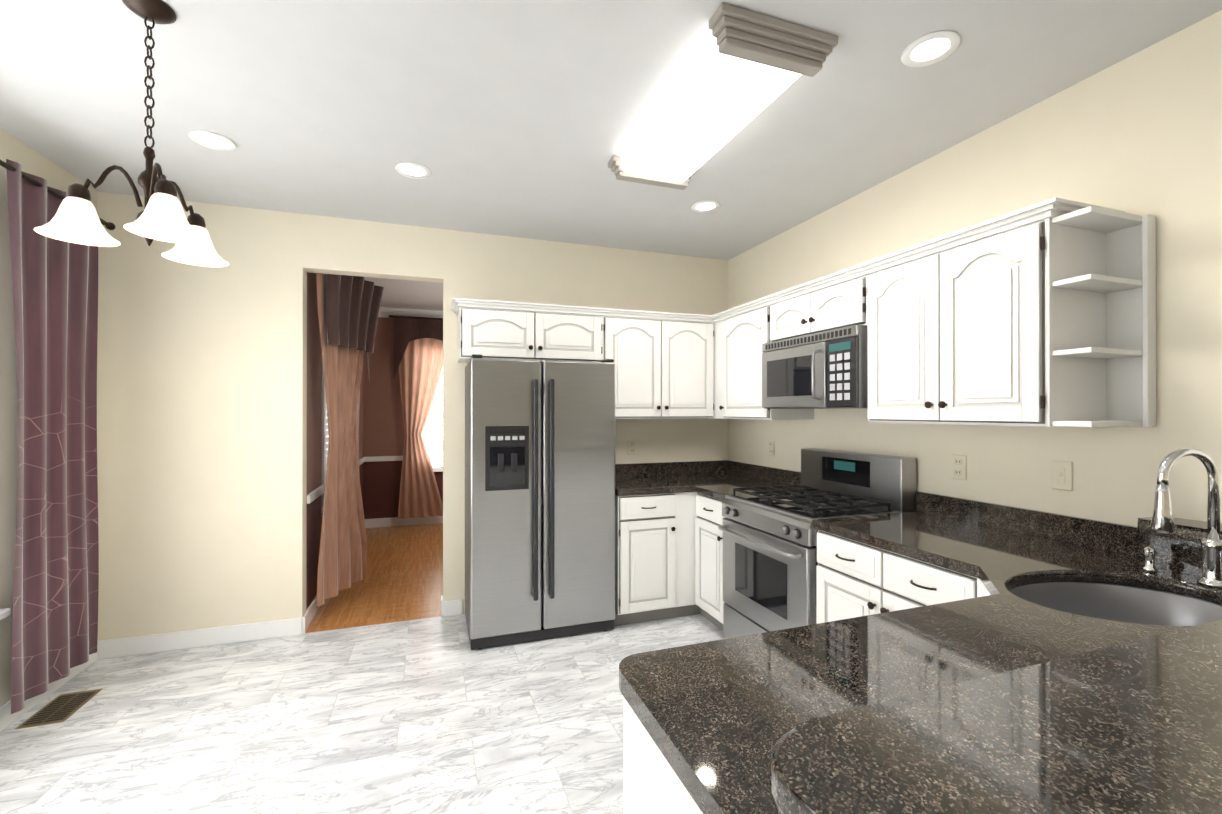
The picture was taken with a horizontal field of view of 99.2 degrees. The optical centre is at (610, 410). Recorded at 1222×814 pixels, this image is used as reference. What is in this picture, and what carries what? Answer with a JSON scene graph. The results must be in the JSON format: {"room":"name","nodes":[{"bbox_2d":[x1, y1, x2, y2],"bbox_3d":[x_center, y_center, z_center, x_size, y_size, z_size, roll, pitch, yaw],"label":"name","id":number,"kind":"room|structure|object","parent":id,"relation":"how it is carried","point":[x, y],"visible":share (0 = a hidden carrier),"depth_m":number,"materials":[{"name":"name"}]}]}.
{"room":"kitchen","nodes":[
{"label":"kitchen","id":0,"kind":"room"},
{"bbox_2d":[0,128,96,706],"bbox_3d":[-1.931,0.077,-0.154,0.120,2.690,6.613,0,0,-19],"label":"wall","id":1,"kind":"structure","parent":0,"point":[28,159],"depth_m":2.37,"materials":[{"name":"beige paint"}]},
{"bbox_2d":[0,608,10,619],"bbox_3d":[-2.399,0.015,1.259,0.187,1.960,2.170,0,0,-19],"label":"window","id":2,"kind":"structure","parent":1,"relation":"in","point":[5,612],"depth_m":2.28,"materials":[{"name":"white"}]},
{"bbox_2d":[0,641,99,731],"bbox_3d":[-1.885,1.370,-0.077,0.018,0.105,6.493,0,0,-19],"label":"baseboard","id":3,"kind":"structure","parent":1,"relation":"attached to","point":[6,718],"depth_m":2.53,"materials":[{"name":"white wood"}]},
{"bbox_2d":[0,159,115,713],"bbox_3d":[-2.405,0.118,1.586,0.124,2.395,2.872,0,0,-19],"label":"curtain","id":4,"kind":"object","parent":1,"relation":"attached to","point":[56,567],"visible":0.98,"depth_m":2.51,"materials":[{"name":"purple fabric"}]},
{"bbox_2d":[306,272,365,609],"bbox_3d":[-2.571,0.086,4.855,0.120,2.690,3.030,0,0,-19],"label":"wall","id":5,"kind":"structure","parent":0,"point":[314,351],"depth_m":3.68,"materials":[{"name":"brown paint"}]},
{"bbox_2d":[321,360,328,516],"bbox_3d":[-2.403,-0.045,4.450,0.168,1.690,1.200,0,0,-19],"label":"dining room window","id":6,"kind":"structure","parent":5,"relation":"in","point":[325,437],"depth_m":3.92,"materials":[{"name":"white"}]},
{"bbox_2d":[307,457,369,624],"bbox_3d":[-2.467,0.084,4.859,0.080,2.695,2.970,0,0,-19],"label":"trim","id":7,"kind":"structure","parent":5,"relation":"attached to","point":[313,607],"depth_m":3.64,"materials":[{"name":"white"}]},
{"bbox_2d":[317,273,383,605],"bbox_3d":[-2.101,0.120,4.409,0.363,2.380,1.934,0,0,-19],"label":"curtain","id":8,"kind":"object","parent":5,"relation":"attached to","point":[348,309],"visible":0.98,"depth_m":3.77,"materials":[{"name":"brown fabric"}]},
{"bbox_2d":[0,523,726,813],"bbox_3d":[0.055,1.456,2.279,5.470,0.060,9.910,0,0,-19],"label":"floor","id":9,"kind":"structure","parent":0,"point":[435,715],"depth_m":2.38,"materials":[{"name":"tile"}]},
{"bbox_2d":[15,689,101,728],"bbox_3d":[-2.635,1.424,2.493,0.170,0.005,0.300,0,0,-19],"label":"floor vent","id":10,"kind":"object","parent":9,"relation":"in","point":[61,708],"visible":1,"depth_m":2.47,"materials":[{"name":"gold metal"}]},
{"bbox_2d":[465,354,614,649],"bbox_3d":[-0.488,0.549,3.466,0.910,1.760,0.661,0,0,-19],"label":"fridge","id":11,"kind":"object","parent":9,"relation":"on","point":[539,500],"visible":1,"depth_m":3.19,"materials":[{"name":"silver metal"}]},
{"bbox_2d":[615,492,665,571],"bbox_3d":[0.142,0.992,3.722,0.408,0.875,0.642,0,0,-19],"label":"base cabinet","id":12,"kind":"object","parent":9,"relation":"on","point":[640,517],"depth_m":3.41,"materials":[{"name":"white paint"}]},
{"bbox_2d":[615,472,765,491],"bbox_3d":[0.514,0.534,3.854,1.208,0.040,0.639,0,0,-19],"label":"countertop","id":13,"kind":"structure","parent":12,"relation":"on","point":[683,483],"depth_m":3.76,"materials":[{"name":"black stone"}]},
{"bbox_2d":[619,684,709,813],"bbox_3d":[0.601,0.987,0.984,1.070,0.875,0.513,0,0,-19],"label":"base cabinet","id":14,"kind":"object","parent":9,"relation":"on","point":[652,784],"depth_m":0.93,"materials":[{"name":"white paint"}]},
{"bbox_2d":[614,517,1221,813],"bbox_3d":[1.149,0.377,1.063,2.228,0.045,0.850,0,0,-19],"label":"countertop","id":15,"kind":"structure","parent":14,"relation":"on","point":[987,672],"depth_m":0.87,"materials":[{"name":"black stone"}]},
{"bbox_2d":[1142,547,1157,572],"bbox_3d":[1.694,0.471,1.642,0.069,0.077,0.037,0,0,-19],"label":"soap dispenser","id":16,"kind":"object","parent":15,"relation":"on","point":[1149,554],"visible":1,"depth_m":1.64,"materials":[{"name":"silver metal"}]},
{"bbox_2d":[1150,448,1221,587],"bbox_3d":[1.699,0.309,1.485,0.208,0.400,0.166,0,0,-19],"label":"faucet","id":17,"kind":"object","parent":15,"relation":"on","point":[1162,520],"visible":1,"depth_m":1.51,"materials":[{"name":"silver metal"}]},
{"bbox_2d":[698,492,817,563],"bbox_3d":[0.940,0.991,3.467,0.659,0.875,0.413,0,0,-19],"label":"base cabinet","id":18,"kind":"object","parent":9,"relation":"on","point":[710,539],"depth_m":3.34,"materials":[{"name":"white paint"}]},
{"bbox_2d":[694,480,800,499],"bbox_3d":[0.944,0.534,3.457,0.657,0.040,0.394,0,0,-19],"label":"countertop","id":19,"kind":"structure","parent":18,"relation":"on","point":[722,490],"depth_m":3.47,"materials":[{"name":"black stone"}]},
{"bbox_2d":[718,448,915,638],"bbox_3d":[1.085,0.835,2.890,0.744,1.185,0.760,0,0,-19],"label":"range","id":20,"kind":"object","parent":9,"relation":"on","point":[770,563],"visible":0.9,"depth_m":2.77,"materials":[{"name":"silver metal"}]},
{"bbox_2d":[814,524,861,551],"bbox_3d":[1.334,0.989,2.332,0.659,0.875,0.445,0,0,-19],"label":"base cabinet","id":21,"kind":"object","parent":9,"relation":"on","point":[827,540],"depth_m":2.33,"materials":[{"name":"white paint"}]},
{"bbox_2d":[814,512,1057,543],"bbox_3d":[1.363,0.531,2.253,0.657,0.040,0.619,0,0,-19],"label":"countertop","id":22,"kind":"structure","parent":21,"relation":"on","point":[889,528],"depth_m":2.27,"materials":[{"name":"black stone"}]},
{"bbox_2d":[862,540,869,547],"bbox_3d":[1.427,0.989,2.064,0.659,0.875,0.359,0,0,-19],"label":"base cabinet","id":23,"kind":"object","parent":9,"relation":"on","point":[865,543],"depth_m":2.15,"materials":[{"name":"white paint"}]},
{"bbox_2d":[366,317,437,518],"bbox_3d":[-1.321,0.090,6.986,3.880,2.690,0.120,0,0,-19],"label":"wall","id":24,"kind":"structure","parent":0,"point":[381,429],"depth_m":6.41,"materials":[{"name":"brown paint"}]},
{"bbox_2d":[370,307,440,527],"bbox_3d":[-1.289,0.087,6.891,3.640,2.695,0.080,0,0,-19],"label":"trim","id":25,"kind":"structure","parent":24,"relation":"attached to","point":[383,312],"depth_m":6.44,"materials":[{"name":"white wood"}]},
{"bbox_2d":[389,315,442,517],"bbox_3d":[-1.867,0.081,6.530,1.710,2.466,0.119,0,0,-19],"label":"curtain","id":26,"kind":"object","parent":24,"relation":"attached to","point":[418,351],"visible":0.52,"depth_m":6.38,"materials":[{"name":"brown fabric"}]},
{"bbox_2d":[422,367,442,471],"bbox_3d":[-1.941,-0.040,6.743,1.250,1.690,0.168,0,0,-19],"label":"dining room window","id":27,"kind":"structure","parent":24,"relation":"in","point":[432,434],"depth_m":6.64,"materials":[{"name":"white glass"}]},
{"bbox_2d":[97,191,727,640],"bbox_3d":[-0.509,0.084,3.904,5.470,2.690,0.120,0,0,-19],"label":"wall","id":28,"kind":"structure","parent":0,"point":[201,423],"depth_m":3.23,"materials":[{"name":"beige paint"}]},
{"bbox_2d":[100,611,307,658],"bbox_3d":[-2.445,1.376,3.158,1.025,0.105,0.016,0,0,-19],"label":"baseboard","id":29,"kind":"structure","parent":28,"relation":"attached to","point":[136,645],"depth_m":3.14,"materials":[{"name":"white wood"}]},
{"bbox_2d":[454,301,545,362],"bbox_3d":[-0.764,-0.511,3.563,0.540,0.351,0.353,0,0,-19],"label":"upper cabinet","id":30,"kind":"object","parent":28,"relation":"attached to","point":[488,329],"depth_m":3.40,"materials":[{"name":"white paint"}]},
{"bbox_2d":[546,305,605,361],"bbox_3d":[-0.365,-0.511,3.701,0.541,0.351,0.353,0,0,-19],"label":"upper cabinet","id":31,"kind":"object","parent":28,"relation":"attached to","point":[571,334],"depth_m":3.56,"materials":[{"name":"white paint"}]},
{"bbox_2d":[628,440,635,454],"bbox_3d":[0.165,0.290,4.068,0.072,0.116,0.010,0,0,-19],"label":"electrical outlet","id":32,"kind":"object","parent":28,"relation":"attached to","point":[631,447],"visible":1,"depth_m":4.07,"materials":[{"name":"beige plastic"}]},
{"bbox_2d":[606,309,669,418],"bbox_3d":[0.128,-0.314,3.872,0.502,0.745,0.353,0,0,-19],"label":"upper cabinet","id":33,"kind":"object","parent":28,"relation":"attached to","point":[638,344],"depth_m":3.72,"materials":[{"name":"white paint"}]},
{"bbox_2d":[615,460,725,475],"bbox_3d":[0.413,0.465,4.146,1.208,0.100,0.021,0,0,-19],"label":"backsplash","id":34,"kind":"structure","parent":28,"relation":"attached to","point":[666,468],"depth_m":4.15,"materials":[{"name":"black stone"}]},
{"bbox_2d":[670,313,705,418],"bbox_3d":[0.486,-0.313,3.997,0.493,0.745,0.353,0,0,-19],"label":"upper cabinet","id":35,"kind":"object","parent":28,"relation":"attached to","point":[687,334],"depth_m":3.84,"materials":[{"name":"white paint"}]},
{"bbox_2d":[438,467,442,504],"bbox_3d":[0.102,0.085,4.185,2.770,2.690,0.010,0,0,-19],"label":"wall","id":36,"kind":"structure","parent":0,"point":[440,474],"depth_m":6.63,"materials":[{"name":"brown paint"}]},
{"bbox_2d":[441,311,442,522],"bbox_3d":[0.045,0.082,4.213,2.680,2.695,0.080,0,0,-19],"label":"trim","id":37,"kind":"structure","parent":36,"relation":"attached to","point":[441,311],"depth_m":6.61,"materials":[{"name":"white"}]},
{"bbox_2d":[0,0,1221,310],"bbox_3d":[0.055,-1.294,2.284,5.470,0.060,9.910,0,0,-19],"label":"ceiling","id":38,"kind":"structure","parent":0,"point":[520,118],"depth_m":2.11,"materials":[{"name":"paint"}]},
{"bbox_2d":[34,0,228,266],"bbox_3d":[-1.480,-0.889,1.622,0.441,0.749,0.467,0,0,-19],"label":"chandelier","id":39,"kind":"object","parent":38,"relation":"hanging from","point":[161,216],"visible":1,"depth_m":1.59,"materials":[{"name":"white glass"}]},
{"bbox_2d":[189,130,236,150],"bbox_3d":[-1.859,-1.259,2.428,0.180,0.008,0.180,0,0,-19],"label":"recessed light","id":40,"kind":"object","parent":38,"relation":"in","point":[212,140],"visible":0.98,"depth_m":2.43,"materials":[{"name":"white"}]},
{"bbox_2d":[395,162,431,178],"bbox_3d":[-1.037,-1.258,2.730,0.180,0.008,0.180,0,0,-19],"label":"recessed light","id":41,"kind":"object","parent":38,"relation":"in","point":[412,170],"visible":1,"depth_m":2.73,"materials":[{"name":"white plastic"}]},
{"bbox_2d":[691,200,720,212],"bbox_3d":[0.584,-1.257,3.206,0.180,0.008,0.180,0,0,-19],"label":"recessed light","id":42,"kind":"object","parent":38,"relation":"in","point":[704,206],"visible":1,"depth_m":3.21,"materials":[{"name":"white plastic"}]},
{"bbox_2d":[608,3,837,189],"bbox_3d":[0.375,-1.214,2.199,0.450,0.097,1.100,0,0,-19],"label":"fluorescent ceiling light","id":43,"kind":"object","parent":38,"relation":"attached to","point":[745,67],"visible":1,"depth_m":1.93,"materials":[{"name":"white plastic"}]},
{"bbox_2d":[901,30,960,66],"bbox_3d":[1.115,-1.260,1.816,0.180,0.008,0.180,0,0,-19],"label":"recessed light","id":44,"kind":"object","parent":38,"relation":"in","point":[930,48],"visible":1,"depth_m":1.81,"materials":[{"name":"white plastic"}]},
{"bbox_2d":[728,10,1221,526],"bbox_3d":[1.518,0.083,3.001,0.120,2.690,2.917,0,0,-19],"label":"wall","id":45,"kind":"structure","parent":0,"point":[1138,134],"depth_m":1.98,"materials":[{"name":"beige paint"}]},
{"bbox_2d":[706,297,813,419],"bbox_3d":[1.015,-0.314,3.647,0.399,0.745,0.703,0,0,-19],"label":"upper cabinet","id":46,"kind":"object","parent":45,"relation":"attached to","point":[735,337],"depth_m":3.58,"materials":[{"name":"white paint"}]},
{"bbox_2d":[768,440,774,455],"bbox_3d":[1.170,0.274,3.796,0.010,0.116,0.072,0,0,-19],"label":"electrical outlet","id":47,"kind":"object","parent":45,"relation":"attached to","point":[771,447],"visible":1,"depth_m":3.79,"materials":[{"name":"beige plastic"}]},
{"bbox_2d":[766,289,797,342],"bbox_3d":[1.225,-0.554,3.114,0.354,0.267,0.443,0,0,-19],"label":"upper cabinet","id":48,"kind":"object","parent":45,"relation":"attached to","point":[782,310],"depth_m":3.14,"materials":[{"name":"white paint"}]},
{"bbox_2d":[798,265,865,336],"bbox_3d":[1.332,-0.555,2.806,0.354,0.267,0.443,0,0,-19],"label":"upper cabinet","id":49,"kind":"object","parent":45,"relation":"attached to","point":[838,301],"depth_m":2.74,"materials":[{"name":"white paint"}]},
{"bbox_2d":[762,325,867,408],"bbox_3d":[1.230,-0.214,2.942,0.455,0.404,0.760,0,0,-19],"label":"microwave","id":50,"kind":"object","parent":49,"relation":"attached to","point":[828,369],"visible":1,"depth_m":2.75,"materials":[{"name":"silver metal"}]},
{"bbox_2d":[866,249,921,422],"bbox_3d":[1.478,-0.316,2.383,0.354,0.745,0.451,0,0,-19],"label":"upper cabinet","id":51,"kind":"object","parent":45,"relation":"attached to","point":[894,387],"depth_m":2.38,"materials":[{"name":"white paint"}]},
{"bbox_2d":[952,454,966,479],"bbox_3d":[1.639,0.267,2.448,0.010,0.116,0.072,0,0,-19],"label":"electrical outlet","id":52,"kind":"object","parent":45,"relation":"attached to","point":[959,466],"visible":1,"depth_m":2.44,"materials":[{"name":"beige plastic"}]},
{"bbox_2d":[726,460,1201,563],"bbox_3d":[1.466,0.458,2.765,0.126,0.109,3.277,0,0,-19],"label":"backsplash","id":53,"kind":"structure","parent":45,"relation":"attached to","point":[1089,533],"depth_m":2.13,"materials":[{"name":"black stone"}]},
{"bbox_2d":[918,205,1117,426],"bbox_3d":[1.589,-0.317,2.066,0.354,0.745,0.456,0,0,-19],"label":"upper cabinet","id":54,"kind":"object","parent":45,"relation":"attached to","point":[1043,313],"depth_m":1.89,"materials":[{"name":"white paint"}]},
{"bbox_2d":[1052,460,1072,490],"bbox_3d":[1.775,0.256,2.049,0.016,0.116,0.072,0,0,-19],"label":"light switch","id":55,"kind":"object","parent":45,"relation":"attached to","point":[1062,475],"visible":1,"depth_m":2.04,"materials":[{"name":"beige plastic"}]}
]}

